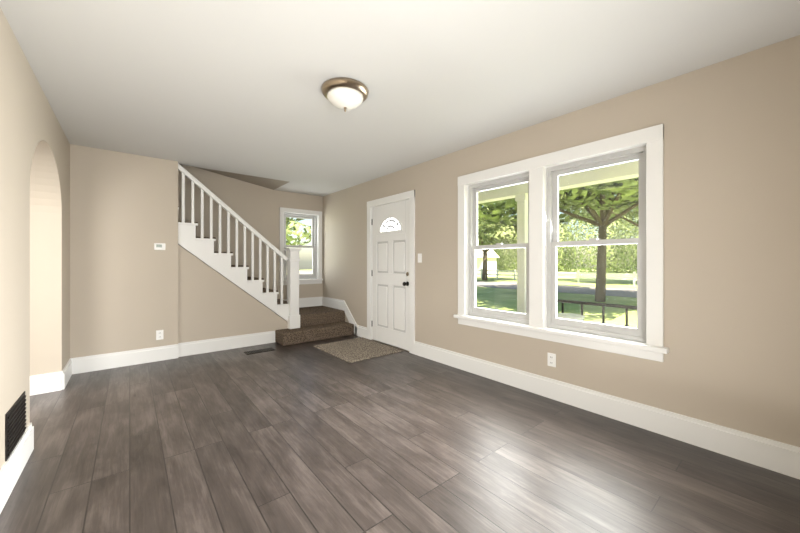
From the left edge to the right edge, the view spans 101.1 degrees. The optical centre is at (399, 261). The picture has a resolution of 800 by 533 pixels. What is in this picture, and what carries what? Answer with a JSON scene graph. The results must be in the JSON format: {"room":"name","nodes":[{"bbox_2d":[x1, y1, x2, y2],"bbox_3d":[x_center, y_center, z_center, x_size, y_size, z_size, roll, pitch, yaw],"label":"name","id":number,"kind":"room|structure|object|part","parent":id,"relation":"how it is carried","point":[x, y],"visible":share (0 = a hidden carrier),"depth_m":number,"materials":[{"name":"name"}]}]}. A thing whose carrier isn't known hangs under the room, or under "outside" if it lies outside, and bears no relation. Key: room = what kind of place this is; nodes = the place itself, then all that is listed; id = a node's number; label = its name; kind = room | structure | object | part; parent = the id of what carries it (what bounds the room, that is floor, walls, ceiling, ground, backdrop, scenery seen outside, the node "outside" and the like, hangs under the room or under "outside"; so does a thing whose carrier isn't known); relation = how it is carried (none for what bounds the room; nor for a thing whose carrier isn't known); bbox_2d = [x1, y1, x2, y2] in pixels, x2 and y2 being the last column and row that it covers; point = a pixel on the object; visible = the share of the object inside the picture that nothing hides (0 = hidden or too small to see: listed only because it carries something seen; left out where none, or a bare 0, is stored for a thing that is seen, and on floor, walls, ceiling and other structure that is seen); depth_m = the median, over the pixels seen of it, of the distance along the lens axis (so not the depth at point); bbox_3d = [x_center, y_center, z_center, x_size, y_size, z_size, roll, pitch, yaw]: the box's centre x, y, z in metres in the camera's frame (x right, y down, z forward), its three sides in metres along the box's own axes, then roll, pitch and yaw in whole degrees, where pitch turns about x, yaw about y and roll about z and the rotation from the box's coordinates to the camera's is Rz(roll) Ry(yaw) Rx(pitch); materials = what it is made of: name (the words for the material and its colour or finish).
{"room":"living room","nodes":[
{"label":"living room","id":0,"kind":"room"},
{"bbox_2d":[0,7,69,469],"bbox_3d":[-2.097,-1.560,1.545,0.300,5.500,6.950,0,0,-39],"label":"wall","id":1,"kind":"structure","parent":0,"point":[34,241],"depth_m":2.06,"materials":[{"name":"beige paint"}]},
{"bbox_2d":[5,391,25,461],"bbox_3d":[-2.126,0.895,1.825,0.012,0.240,0.390,0,0,-39],"label":"air vent","id":2,"kind":"object","parent":1,"relation":"in","point":[15,421],"visible":1,"depth_m":1.78,"materials":[{"name":"brown metal"}]},
{"bbox_2d":[0,423,33,513],"bbox_3d":[-1.123,1.105,0.610,0.018,0.170,3.868,0,0,-39],"label":"baseboard","id":3,"kind":"structure","parent":1,"relation":"attached to","point":[12,469],"depth_m":1.77,"materials":[{"name":"white wood"}]},
{"bbox_2d":[56,358,75,390],"bbox_3d":[-3.305,1.105,3.265,0.018,0.170,0.538,0,0,-39],"label":"baseboard","id":4,"kind":"structure","parent":1,"relation":"attached to","point":[62,378],"depth_m":3.15,"materials":[{"name":"white wood"}]},
{"bbox_2d":[70,144,177,357],"bbox_3d":[-3.271,-0.130,3.726,1.255,2.640,0.090,0,0,-39],"label":"wall","id":5,"kind":"structure","parent":0,"point":[123,272],"depth_m":3.75,"materials":[{"name":"beige paint"}]},
{"bbox_2d":[156,330,162,339],"bbox_3d":[-2.897,0.880,3.969,0.072,0.115,0.008,0,0,-39],"label":"outlet","id":6,"kind":"object","parent":5,"relation":"attached to","point":[159,334],"visible":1,"depth_m":3.96,"materials":[{"name":"white plastic"}]},
{"bbox_2d":[154,243,164,249],"bbox_3d":[-2.893,-0.185,3.963,0.110,0.080,0.024,0,0,-39],"label":"thermostat","id":7,"kind":"object","parent":5,"relation":"attached to","point":[159,246],"visible":1,"depth_m":3.95,"materials":[{"name":"white plastic"}]},
{"bbox_2d":[178,245,287,342],"bbox_3d":[-2.386,0.362,4.524,1.725,1.657,0.100,0,0,-39],"label":"wall","id":8,"kind":"structure","parent":0,"point":[212,304],"depth_m":4.37,"materials":[{"name":"beige paint"}]},
{"bbox_2d":[178,165,322,308],"bbox_3d":[-4.344,-1.560,4.067,7.650,5.500,0.200,0,0,-39],"label":"wall","id":9,"kind":"structure","parent":0,"point":[256,207],"depth_m":5.45,"materials":[{"name":"beige paint"}]},
{"bbox_2d":[279,207,322,284],"bbox_3d":[-1.802,-0.275,6.022,0.810,1.370,0.105,0,0,-39],"label":"window","id":10,"kind":"structure","parent":9,"relation":"in","point":[319,279],"depth_m":6.12,"materials":[{"name":"white wood"}]},
{"bbox_2d":[283,297,319,307],"bbox_3d":[-1.798,0.745,6.017,0.840,0.170,0.018,0,0,-39],"label":"baseboard","id":11,"kind":"structure","parent":9,"relation":"attached to","point":[311,301],"depth_m":6.10,"materials":[{"name":"white wood"}]},
{"bbox_2d":[284,212,316,279],"bbox_3d":[-1.864,-0.285,6.098,0.650,1.202,0.090,0,0,-39],"label":"sash","id":12,"kind":"object","parent":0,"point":[313,246],"visible":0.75,"depth_m":6.17,"materials":[{"name":"grey plastic"}]},
{"bbox_2d":[0,335,799,532],"bbox_3d":[-2.202,1.250,1.459,7.650,0.120,6.950,0,0,-39],"label":"floor","id":13,"kind":"structure","parent":0,"point":[307,437],"depth_m":1.97,"materials":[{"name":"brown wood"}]},
{"bbox_2d":[244,347,274,354],"bbox_3d":[-1.872,1.187,4.390,0.360,0.007,0.160,0,0,-39],"label":"floor vent","id":14,"kind":"object","parent":13,"relation":"in","point":[259,351],"visible":1,"depth_m":4.36,"materials":[{"name":"brown metal"}]},
{"bbox_2d":[178,163,353,345],"bbox_3d":[-2.193,-0.023,4.939,2.815,2.427,1.177,0,0,-39],"label":"staircase","id":15,"kind":"structure","parent":13,"relation":"on","point":[311,324],"depth_m":4.75,"materials":[{"name":"white wood"}]},
{"bbox_3d":[-2.267,-0.298,4.572,1.428,1.877,0.060,0,0,-39],"label":"stair handrail","id":16,"kind":"part","parent":15,"relation":"part of","materials":[{"name":"white wood"}]},
{"bbox_2d":[314,337,402,362],"bbox_3d":[-0.588,1.184,4.513,0.820,0.012,1.000,0,0,-39],"label":"door mat","id":17,"kind":"object","parent":13,"relation":"on","point":[355,350],"visible":1,"depth_m":4.43,"materials":[{"name":"beige carpet"}]},
{"bbox_2d":[0,0,799,196],"bbox_3d":[-2.202,-1.585,1.459,7.650,0.670,6.950,0,0,-39],"label":"ceiling","id":18,"kind":"structure","parent":0,"point":[232,86],"depth_m":2.10,"materials":[{"name":"white paint"}]},
{"bbox_2d":[321,77,368,111],"bbox_3d":[-0.398,-1.170,2.391,0.340,0.160,0.340,0,0,-39],"label":"ceiling light fixture","id":19,"kind":"object","parent":18,"relation":"attached to","point":[343,93],"visible":1,"depth_m":2.30,"materials":[{"name":"silver metal"}]},
{"bbox_2d":[323,35,799,446],"bbox_3d":[0.677,-0.130,3.824,0.200,2.640,6.950,0,0,-39],"label":"wall","id":20,"kind":"structure","parent":0,"point":[732,237],"depth_m":2.15,"materials":[{"name":"beige paint"}]},
{"bbox_2d":[320,297,343,309],"bbox_3d":[-1.210,0.745,5.949,0.018,0.170,0.790,0,0,-39],"label":"baseboard","id":21,"kind":"structure","parent":20,"relation":"attached to","point":[328,302],"depth_m":5.95,"materials":[{"name":"white wood"}]},
{"bbox_2d":[344,300,356,335],"bbox_3d":[-0.826,0.925,5.481,0.018,0.530,0.420,0,0,-39],"label":"trim","id":22,"kind":"structure","parent":20,"relation":"attached to","point":[350,318],"depth_m":5.49,"materials":[{"name":"white wood"}]},
{"bbox_2d":[355,325,366,338],"bbox_3d":[-0.613,1.105,5.223,0.018,0.170,0.350,0,0,-39],"label":"baseboard","id":23,"kind":"structure","parent":20,"relation":"attached to","point":[361,331],"depth_m":5.20,"materials":[{"name":"white wood"}]},
{"bbox_2d":[372,200,408,350],"bbox_3d":[-0.149,0.175,4.672,0.116,2.014,0.894,0,0,-39],"label":"front door","id":24,"kind":"structure","parent":20,"relation":"in","point":[390,273],"depth_m":4.66,"materials":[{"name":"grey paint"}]},
{"bbox_3d":[0.073,0.290,4.367,0.072,0.060,0.060,0,0,-39],"label":"knob","id":25,"kind":"part","parent":24,"relation":"part of","materials":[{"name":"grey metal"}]},
{"bbox_2d":[372,339,408,351],"bbox_3d":[-0.072,1.187,4.735,0.192,0.006,0.900,0,0,-39],"label":"threshold","id":26,"kind":"object","parent":20,"relation":"attached to","point":[391,345],"visible":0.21,"depth_m":4.67,"materials":[{"name":"silver metal"}]},
{"bbox_2d":[367,190,414,353],"bbox_3d":[-0.081,0.130,4.728,0.223,2.120,1.090,0,0,-39],"label":"door frame","id":27,"kind":"structure","parent":20,"relation":"attached to","point":[408,195],"depth_m":4.32,"materials":[{"name":"white wood"}]},
{"bbox_2d":[418,253,421,262],"bbox_3d":[0.250,-0.050,4.178,0.010,0.116,0.072,0,0,-39],"label":"light switch","id":28,"kind":"object","parent":20,"relation":"attached to","point":[420,258],"visible":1,"depth_m":4.17,"materials":[{"name":"white plastic"}]},
{"bbox_2d":[547,353,555,366],"bbox_3d":[1.323,0.855,2.873,0.008,0.115,0.072,0,0,-39],"label":"outlet","id":29,"kind":"object","parent":20,"relation":"attached to","point":[551,359],"visible":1,"depth_m":2.87,"materials":[{"name":"white plastic"}]},
{"bbox_2d":[453,124,668,361],"bbox_3d":[1.272,-0.130,3.005,0.200,1.640,1.890,0,0,-39],"label":"window","id":30,"kind":"structure","parent":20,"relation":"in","point":[554,173],"depth_m":2.84,"materials":[{"name":"white plastic"}]},
{"bbox_2d":[414,341,799,478],"bbox_3d":[1.430,1.105,2.734,0.018,0.170,3.910,0,0,-39],"label":"baseboard","id":31,"kind":"structure","parent":20,"relation":"attached to","point":[774,455],"depth_m":2.34,"materials":[{"name":"white wood"}]},
{"label":"outside","id":32,"kind":"structure","parent":0,"visible":0},
{"bbox_2d":[299,268,636,327],"bbox_3d":[20.008,1.890,22.906,120.000,0.300,130.000,0,0,-39],"label":"ground","id":33,"kind":"structure","parent":32,"point":[567,296],"depth_m":15.68,"materials":[{"name":"green plant"}]},
{"bbox_2d":[286,217,310,244],"bbox_3d":[-9.270,-1.594,20.920,6.834,6.698,7.060,0,0,-39],"label":"tree","id":34,"kind":"object","parent":33,"relation":"on","point":[293,227],"depth_m":20.05,"materials":[{"name":"green plant"}]},
{"bbox_2d":[299,271,636,297],"bbox_3d":[8.649,1.725,13.575,18.400,0.030,130.000,0,0,-39],"label":"street","id":35,"kind":"structure","parent":33,"relation":"on","point":[582,290],"depth_m":20.58,"materials":[{"name":"grey asphalt"}]},
{"bbox_2d":[477,249,499,275],"bbox_3d":[10.156,0.040,41.989,3.600,3.400,3.600,0,0,-39],"label":"shed","id":36,"kind":"object","parent":33,"relation":"on","point":[491,259],"depth_m":40.72,"materials":[{"name":"white"}]},
{"bbox_2d":[477,204,516,279],"bbox_3d":[8.267,-1.963,31.187,9.593,7.434,10.296,0,0,-39],"label":"tree","id":37,"kind":"object","parent":33,"relation":"on","point":[489,227],"depth_m":27.46,"materials":[{"name":"green plant"}]},
{"bbox_2d":[477,269,636,284],"bbox_3d":[16.491,1.240,26.448,0.140,1.000,100.060,0,0,-39],"label":"fence","id":38,"kind":"object","parent":33,"relation":"on","point":[578,273],"depth_m":27.95,"materials":[{"name":"white"}]},
{"bbox_2d":[478,160,638,326],"bbox_3d":[1.894,0.090,4.791,2.890,3.300,8.400,0,0,-39],"label":"porch","id":39,"kind":"object","parent":33,"relation":"on","point":[592,180],"depth_m":4.95,"materials":[{"name":"wood"}]},
{"bbox_2d":[478,177,638,301],"bbox_3d":[9.163,-3.280,14.434,15.580,10.059,14.284,0,0,-39],"label":"tree","id":40,"kind":"object","parent":33,"relation":"on","point":[601,196],"depth_m":14.23,"materials":[{"name":"green plant"}]},
{"bbox_2d":[492,208,638,272],"bbox_3d":[38.504,-1.760,44.568,18.279,19.463,134.300,0,0,-39],"label":"treeline","id":41,"kind":"object","parent":33,"relation":"on","point":[562,233],"depth_m":51.30,"materials":[{"name":"green plant"}]},
{"bbox_2d":[573,193,638,226],"bbox_3d":[21.362,-3.299,26.282,11.789,10.112,13.702,0,0,-39],"label":"tree","id":42,"kind":"object","parent":33,"relation":"on","point":[630,219],"depth_m":28.28,"materials":[{"name":"green plant"}]}
]}

